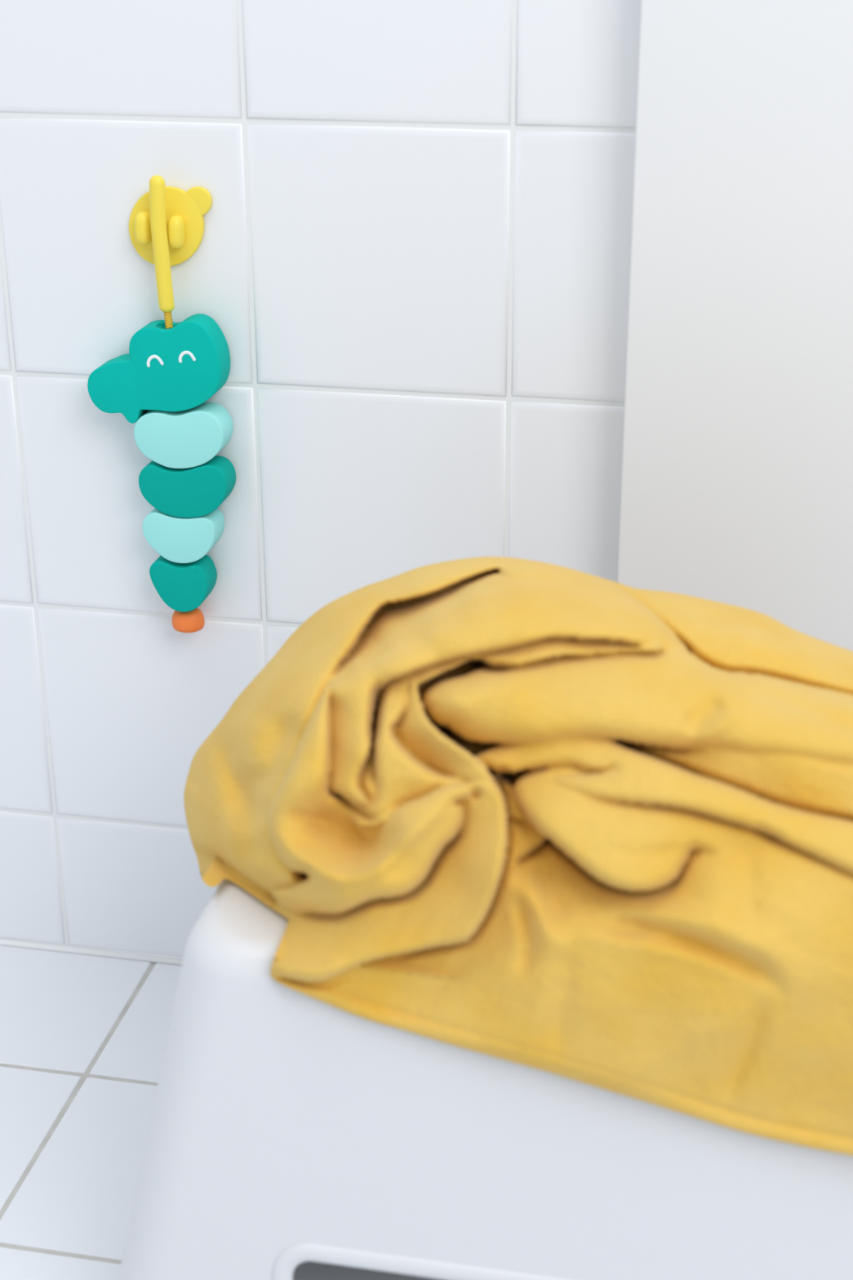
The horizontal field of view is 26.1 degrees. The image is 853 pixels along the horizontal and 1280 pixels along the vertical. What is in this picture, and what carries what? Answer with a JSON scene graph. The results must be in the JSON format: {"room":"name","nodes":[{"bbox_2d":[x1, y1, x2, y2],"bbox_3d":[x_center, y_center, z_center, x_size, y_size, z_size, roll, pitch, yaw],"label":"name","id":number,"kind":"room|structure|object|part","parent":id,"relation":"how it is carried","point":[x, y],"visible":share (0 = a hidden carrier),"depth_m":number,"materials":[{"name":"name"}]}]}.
{"room":"bathroom","nodes":[
{"label":"bathroom","id":0,"kind":"room"},
{"bbox_2d":[0,945,441,1279],"bbox_3d":[-0.370,0.571,0.518,1.800,0.051,1.699,4,24,11],"label":"floor","id":1,"kind":"structure","parent":0,"point":[83,1037],"depth_m":1.12,"materials":[{"name":"tile"}]},
{"bbox_2d":[117,878,852,1279],"bbox_3d":[0.126,0.212,0.974,0.532,0.249,0.362,4,24,11],"label":"step stool","id":2,"kind":"object","parent":1,"relation":"on","point":[288,1128],"visible":0.46,"depth_m":0.83,"materials":[{"name":"white plastic"}]},
{"bbox_2d":[183,556,852,1155],"bbox_3d":[0.077,0.078,0.867,0.429,0.214,0.242,4,24,11],"label":"towel","id":3,"kind":"object","parent":2,"relation":"on","point":[574,824],"visible":1,"depth_m":0.79,"materials":[{"name":"yellow fabric"}]},
{"bbox_2d":[0,0,852,957],"bbox_3d":[-0.212,-0.452,1.002,1.780,1.450,0.081,4,24,11],"label":"wall","id":4,"kind":"structure","parent":0,"point":[411,261],"depth_m":1.05,"materials":[{"name":"white tile"}]},
{"bbox_2d":[0,938,182,965],"bbox_3d":[-0.486,0.198,1.326,1.222,0.003,0.004,4,24,11],"label":"trim","id":5,"kind":"structure","parent":4,"relation":"attached to","point":[173,961],"depth_m":1.28,"materials":[{"name":"white tile"}]},
{"bbox_2d":[128,186,212,266],"bbox_3d":[-0.149,-0.237,1.059,0.051,0.046,0.015,4,24,11],"label":"hook","id":6,"kind":"object","parent":4,"relation":"attached to","point":[184,211],"visible":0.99,"depth_m":1.06,"materials":[{"name":"yellow plastic"}]},
{"bbox_2d":[87,174,235,632],"bbox_3d":[-0.158,-0.136,1.098,0.083,0.280,0.022,4,24,11],"label":"toy","id":7,"kind":"object","parent":6,"relation":"hanging from","point":[170,370],"visible":1,"depth_m":1.09,"materials":[{"name":"teal plastic"}]},
{"bbox_3d":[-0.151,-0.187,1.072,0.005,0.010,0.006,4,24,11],"label":"cord","id":8,"kind":"part","parent":7,"relation":"part of","materials":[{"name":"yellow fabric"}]}
]}

